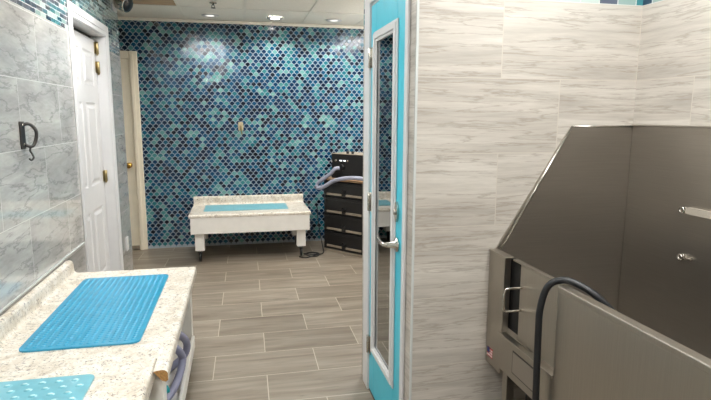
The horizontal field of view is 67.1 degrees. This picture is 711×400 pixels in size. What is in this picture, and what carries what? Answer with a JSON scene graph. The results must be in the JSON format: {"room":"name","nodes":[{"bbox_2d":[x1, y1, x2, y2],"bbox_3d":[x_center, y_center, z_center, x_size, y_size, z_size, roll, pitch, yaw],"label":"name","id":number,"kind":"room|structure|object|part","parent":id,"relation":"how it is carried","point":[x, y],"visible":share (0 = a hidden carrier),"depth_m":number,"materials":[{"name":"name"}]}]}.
{"room":"pet grooming salon","nodes":[
{"label":"pet grooming salon","id":0,"kind":"room"},
{"bbox_2d":[0,0,132,315],"bbox_3d":[-1.482,-0.024,1.613,0.120,2.540,7.150,-2,9,-12],"label":"wall","id":1,"kind":"structure","parent":0,"point":[41,213],"depth_m":2.93,"materials":[{"name":"grey tile"}]},
{"bbox_2d":[19,121,37,160],"bbox_3d":[-1.640,-0.293,2.684,0.041,0.198,0.095,5,10,27],"label":"hook","id":2,"kind":"object","parent":1,"relation":"attached to","point":[22,124],"visible":1,"depth_m":2.68,"materials":[{"name":"metal"}]},
{"bbox_3d":[-1.651,-0.321,2.659,0.005,0.135,0.060,-2,9,-12],"label":"plate","id":3,"kind":"part","parent":2,"relation":"part of","materials":[{"name":"metal"}]},
{"bbox_2d":[0,242,84,313],"bbox_3d":[-1.644,0.429,2.742,0.008,0.012,1.860,-2,9,-12],"label":"trim","id":4,"kind":"structure","parent":1,"relation":"attached to","point":[83,243],"depth_m":2.78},
{"bbox_2d":[66,0,123,271],"bbox_3d":[-2.017,-0.258,4.107,0.134,2.231,1.090,-2,9,-12],"label":"door","id":5,"kind":"structure","parent":1,"relation":"in","point":[88,37],"depth_m":4.31,"materials":[{"name":"white paint"}]},
{"bbox_2d":[112,0,132,12],"bbox_3d":[-2.073,-1.748,4.747,0.182,0.168,0.140,2,9,10],"label":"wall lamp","id":6,"kind":"object","parent":1,"relation":"attached to","point":[123,5],"visible":1,"depth_m":4.71,"materials":[{"name":"metal"}]},
{"bbox_3d":[-2.137,-1.730,4.750,0.014,0.120,0.120,-2,9,-12],"label":"wall plate","id":7,"kind":"part","parent":6,"relation":"part of","materials":[{"name":"white paint"}]},
{"bbox_2d":[126,236,128,250],"bbox_3d":[-2.127,0.407,5.004,0.012,0.130,0.080,-2,9,-12],"label":"outlet cover","id":8,"kind":"object","parent":1,"relation":"attached to","point":[127,240],"visible":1,"depth_m":4.98,"materials":[{"name":"white paint"}]},
{"bbox_2d":[117,0,363,25],"bbox_3d":[-0.340,-1.392,2.105,4.700,0.020,8.230,-2,9,-12],"label":"ceiling","id":9,"kind":"structure","parent":0,"point":[334,6],"depth_m":5.36,"materials":[{"name":"tile"}]},
{"bbox_2d":[201,14,218,16],"bbox_3d":[-1.510,-1.915,5.569,0.176,0.010,0.176,-2,9,-12],"label":"recessed light","id":10,"kind":"object","parent":9,"relation":"in","point":[204,15],"visible":1,"depth_m":5.55,"materials":[{"name":"white paint"}]},
{"bbox_2d":[117,0,363,25],"bbox_3d":[-0.339,-1.378,2.101,4.676,0.006,8.018,-2,9,-12],"label":"grid","id":11,"kind":"object","parent":9,"relation":"attached to","point":[175,1],"visible":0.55,"depth_m":5.32,"materials":[{"name":"white metal"}]},
{"bbox_2d":[267,17,282,19],"bbox_3d":[-0.858,-1.936,5.722,0.176,0.010,0.176,-2,9,-12],"label":"recessed light","id":12,"kind":"object","parent":9,"relation":"in","point":[269,18],"visible":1,"depth_m":5.71,"materials":[{"name":"white paint"}]},
{"bbox_2d":[326,19,341,21],"bbox_3d":[-0.234,-1.952,5.836,0.176,0.010,0.176,-2,9,-12],"label":"recessed light","id":13,"kind":"object","parent":9,"relation":"in","point":[328,20],"visible":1,"depth_m":5.82,"materials":[{"name":"white paint"}]},
{"bbox_2d":[118,20,363,248],"bbox_3d":[-1.203,-0.742,6.225,4.500,2.540,0.105,-2,9,-12],"label":"wall","id":14,"kind":"structure","parent":0,"point":[296,93],"depth_m":6.13,"materials":[{"name":"tile"}]},
{"bbox_2d":[238,122,242,134],"bbox_3d":[-1.307,-0.814,6.112,0.057,0.144,0.047,-2,9,-12],"label":"wall hook","id":15,"kind":"object","parent":14,"relation":"attached to","point":[240,124],"visible":1,"depth_m":6.12,"materials":[{"name":"beige plastic"}]},
{"bbox_3d":[-1.311,-0.841,6.126,0.057,0.095,0.008,-2,9,-12],"label":"plate","id":16,"kind":"part","parent":15,"relation":"part of","materials":[{"name":"beige plastic"}]},
{"bbox_2d":[118,17,363,28],"bbox_3d":[-1.186,-1.968,5.970,4.500,0.031,0.027,-2,9,-12],"label":"trim","id":17,"kind":"structure","parent":14,"relation":"attached to","point":[119,18],"depth_m":5.93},
{"bbox_2d":[132,241,373,399],"bbox_3d":[-0.348,1.177,2.506,4.700,0.100,8.230,-2,9,-12],"label":"floor","id":18,"kind":"structure","parent":0,"point":[270,322],"depth_m":4.00,"materials":[{"name":"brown tile"}]},
{"bbox_2d":[0,358,156,399],"bbox_3d":[-0.976,0.975,1.388,0.707,0.640,1.398,-2,9,-12],"label":"table","id":19,"kind":"object","parent":18,"relation":"on","point":[126,380],"visible":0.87,"depth_m":1.96,"materials":[{"name":"beige stone"}]},
{"bbox_2d":[0,374,94,399],"bbox_3d":[-1.055,0.710,1.485,0.413,0.011,0.900,-2,9,-12],"label":"mat","id":20,"kind":"object","parent":19,"relation":"on","point":[75,387],"visible":1,"depth_m":1.85,"materials":[{"name":"teal plastic"}]},
{"bbox_2d":[0,260,196,399],"bbox_3d":[-1.226,0.776,2.652,0.761,0.640,1.435,-2,9,-12],"label":"table","id":21,"kind":"object","parent":18,"relation":"on","point":[172,313],"visible":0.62,"depth_m":2.42,"materials":[{"name":"beige stone"}]},
{"bbox_2d":[19,274,168,352],"bbox_3d":[-1.235,0.524,2.672,0.465,0.012,1.000,-2,9,-12],"label":"mat","id":22,"kind":"object","parent":21,"relation":"on","point":[104,311],"visible":1,"depth_m":2.53,"materials":[{"name":"blue plastic"}]},
{"bbox_3d":[-0.786,0.901,2.122,0.078,0.440,0.087,-2,9,-12],"label":"leg","id":23,"kind":"part","parent":21,"relation":"part of","materials":[{"name":"white laminate"}]},
{"bbox_2d":[167,331,190,399],"bbox_3d":[-0.978,0.797,2.613,0.223,0.290,0.632,0,9,0],"label":"hose","id":24,"kind":"object","parent":21,"relation":"on","point":[180,362],"visible":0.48,"depth_m":2.73,"materials":[{"name":"grey plastic"}]},
{"bbox_2d":[166,336,194,399],"bbox_3d":[-1.189,0.951,2.656,0.673,0.075,1.095,-2,9,-12],"label":"shelf","id":25,"kind":"object","parent":21,"relation":"attached to","point":[181,392],"depth_m":2.79,"materials":[{"name":"white laminate"}]},
{"bbox_3d":[-1.038,0.744,3.274,0.078,0.394,0.087,-2,9,-12],"label":"leg","id":26,"kind":"part","parent":21,"relation":"part of","materials":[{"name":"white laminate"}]},
{"bbox_2d":[188,194,310,260],"bbox_3d":[-1.162,0.287,5.946,1.247,0.591,0.741,-2,9,-12],"label":"table","id":27,"kind":"object","parent":18,"relation":"on","point":[295,219],"visible":0.99,"depth_m":5.64,"materials":[{"name":"beige stone"}]},
{"bbox_3d":[-1.617,0.431,5.575,0.094,0.183,0.094,-2,9,-12],"label":"leg","id":28,"kind":"part","parent":27,"relation":"part of","materials":[{"name":"white laminate"}]},
{"bbox_2d":[204,203,287,211],"bbox_3d":[-1.209,0.076,5.938,0.896,0.010,0.375,-2,9,-12],"label":"mat","id":29,"kind":"object","parent":27,"relation":"on","point":[235,207],"visible":1,"depth_m":5.89,"materials":[{"name":"teal plastic"}]},
{"bbox_3d":[-0.590,0.400,5.795,0.094,0.183,0.094,-2,9,-12],"label":"leg","id":30,"kind":"part","parent":27,"relation":"part of","materials":[{"name":"white laminate"}]},
{"bbox_2d":[299,206,323,257],"bbox_3d":[-0.432,0.349,6.016,0.211,0.452,0.696,2,9,12],"label":"power cord","id":31,"kind":"object","parent":18,"relation":"on","point":[317,253],"visible":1,"depth_m":5.88,"materials":[{"name":"black rubber"}]},
{"bbox_2d":[321,176,362,256],"bbox_3d":[-0.024,0.165,5.995,0.650,0.825,0.396,7,11,38],"label":"drawer unit","id":32,"kind":"object","parent":18,"relation":"on","point":[343,200],"visible":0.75,"depth_m":5.87,"materials":[{"name":"black plastic"}]},
{"bbox_3d":[-0.121,-0.104,5.821,0.552,0.158,0.025,7,11,38],"label":"drawer","id":33,"kind":"part","parent":32,"relation":"part of","materials":[{"name":"black plastic"}]},
{"bbox_3d":[-0.122,0.077,5.849,0.552,0.182,0.025,7,11,38],"label":"drawer","id":34,"kind":"part","parent":32,"relation":"part of","materials":[{"name":"black plastic"}]},
{"bbox_3d":[-0.122,0.269,5.879,0.552,0.182,0.025,7,11,38],"label":"drawer","id":35,"kind":"part","parent":32,"relation":"part of","materials":[{"name":"black plastic"}]},
{"bbox_3d":[-0.123,0.463,5.909,0.552,0.182,0.025,7,11,38],"label":"drawer","id":36,"kind":"part","parent":32,"relation":"part of","materials":[{"name":"black plastic"}]},
{"bbox_2d":[331,151,362,177],"bbox_3d":[0.008,-0.393,5.906,0.490,0.302,0.324,7,11,38],"label":"dryer","id":37,"kind":"object","parent":32,"relation":"on","point":[350,163],"visible":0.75,"depth_m":5.81,"materials":[{"name":"black plastic"}]},
{"bbox_2d":[315,166,362,189],"bbox_3d":[-0.139,-0.217,5.736,0.785,0.272,0.150,7,11,37],"label":"hose","id":38,"kind":"object","parent":37,"relation":"attached to","point":[334,169],"visible":0.86,"depth_m":5.80,"materials":[{"name":"grey plastic"}]},
{"bbox_3d":[0.016,-0.509,5.898,0.490,0.010,0.299,7,11,38],"label":"lid","id":39,"kind":"part","parent":37,"relation":"part of","materials":[{"name":"beige stone"}]},
{"bbox_3d":[-0.080,-0.378,5.801,0.445,0.185,0.005,7,11,38],"label":"control panel","id":40,"kind":"part","parent":37,"relation":"part of","materials":[{"name":"black metal"}]},
{"bbox_2d":[485,124,710,399],"bbox_3d":[1.003,0.535,1.553,0.688,1.470,1.573,-2,9,-12],"label":"tub","id":41,"kind":"object","parent":18,"relation":"on","point":[623,212],"visible":0.98,"depth_m":2.10,"materials":[{"name":"silver metal"}]},
{"bbox_3d":[0.584,0.452,2.185,0.038,0.487,0.145,-2,9,-12],"label":"corner post","id":42,"kind":"part","parent":41,"relation":"part of","materials":[{"name":"silver metal"}]},
{"bbox_3d":[0.616,0.930,2.197,0.050,0.488,0.050,-2,9,-12],"label":"leg","id":43,"kind":"part","parent":41,"relation":"part of","materials":[{"name":"silver metal"}]},
{"bbox_3d":[0.587,0.374,2.010,0.076,0.098,0.009,-2,9,-12],"label":"handle","id":44,"kind":"part","parent":41,"relation":"part of","materials":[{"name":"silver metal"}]},
{"bbox_3d":[0.616,0.630,1.971,0.003,0.080,0.155,-2,9,-12],"label":"rating plate","id":45,"kind":"part","parent":41,"relation":"part of","materials":[{"name":"silver metal"}]},
{"bbox_3d":[0.625,0.629,1.980,0.030,0.150,0.381,-2,9,-12],"label":"door sill","id":46,"kind":"part","parent":41,"relation":"part of","materials":[{"name":"silver metal"}]},
{"bbox_3d":[0.653,0.403,1.931,0.018,0.303,0.338,-2,9,-12],"label":"ramp door","id":47,"kind":"part","parent":41,"relation":"part of","materials":[{"name":"silver metal"}]},
{"bbox_2d":[532,277,614,399],"bbox_3d":[0.756,0.779,1.559,0.318,0.986,0.659,-2,9,-12],"label":"hose","id":48,"kind":"object","parent":41,"relation":"on","point":[545,290],"visible":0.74,"depth_m":1.78,"materials":[{"name":"black rubber"}]},
{"bbox_3d":[0.782,0.773,1.284,0.035,0.841,1.074,-2,9,-12],"label":"panel","id":49,"kind":"part","parent":41,"relation":"part of","materials":[{"name":"silver metal"}]},
{"bbox_2d":[362,0,642,399],"bbox_3d":[1.031,-0.190,2.728,1.830,2.540,0.900,-2,9,-12],"label":"wall partition","id":50,"kind":"structure","parent":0,"point":[502,83],"depth_m":2.17,"materials":[{"name":"tile"}]},
{"bbox_2d":[363,0,410,399],"bbox_3d":[0.148,0.044,2.575,0.176,2.120,0.734,-2,9,-12],"label":"door","id":51,"kind":"structure","parent":50,"relation":"in","point":[387,22],"depth_m":2.51,"materials":[{"name":"teal paint"}]},
{"bbox_3d":[0.139,0.028,2.549,0.005,1.598,0.353,-2,9,-12],"label":"glass pane","id":52,"kind":"part","parent":51,"relation":"part of","materials":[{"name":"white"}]},
{"bbox_3d":[0.128,0.028,2.546,0.016,1.650,0.405,-2,9,-12],"label":"pane frame","id":53,"kind":"part","parent":51,"relation":"part of","materials":[{"name":"white paint"}]},
{"bbox_3d":[0.139,0.190,2.386,0.071,0.064,0.156,-2,9,-12],"label":"handle","id":54,"kind":"part","parent":51,"relation":"part of","materials":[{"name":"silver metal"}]},
{"bbox_2d":[409,0,419,399],"bbox_3d":[0.231,-0.094,2.101,0.010,2.540,0.010,-2,9,-12],"label":"trim","id":55,"kind":"structure","parent":50,"relation":"attached to","point":[418,1],"depth_m":2.11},
{"bbox_2d":[633,0,710,125],"bbox_3d":[1.616,0.155,0.531,0.100,2.540,3.695,-2,9,-12],"label":"wall","id":56,"kind":"structure","parent":0,"point":[673,84],"depth_m":2.05,"materials":[{"name":"tile"}]},
{"bbox_3d":[-2.881,-0.605,5.312,1.030,2.540,1.000,-2,9,-12],"label":"wall","id":57,"kind":"structure","parent":0,"visible":0},
{"bbox_2d":[120,51,147,249],"bbox_3d":[-2.860,-0.500,5.793,1.045,2.185,0.110,-2,9,-12],"label":"door","id":58,"kind":"structure","parent":57,"relation":"in","point":[128,59],"depth_m":5.89,"materials":[{"name":"beige paint"}]}
]}

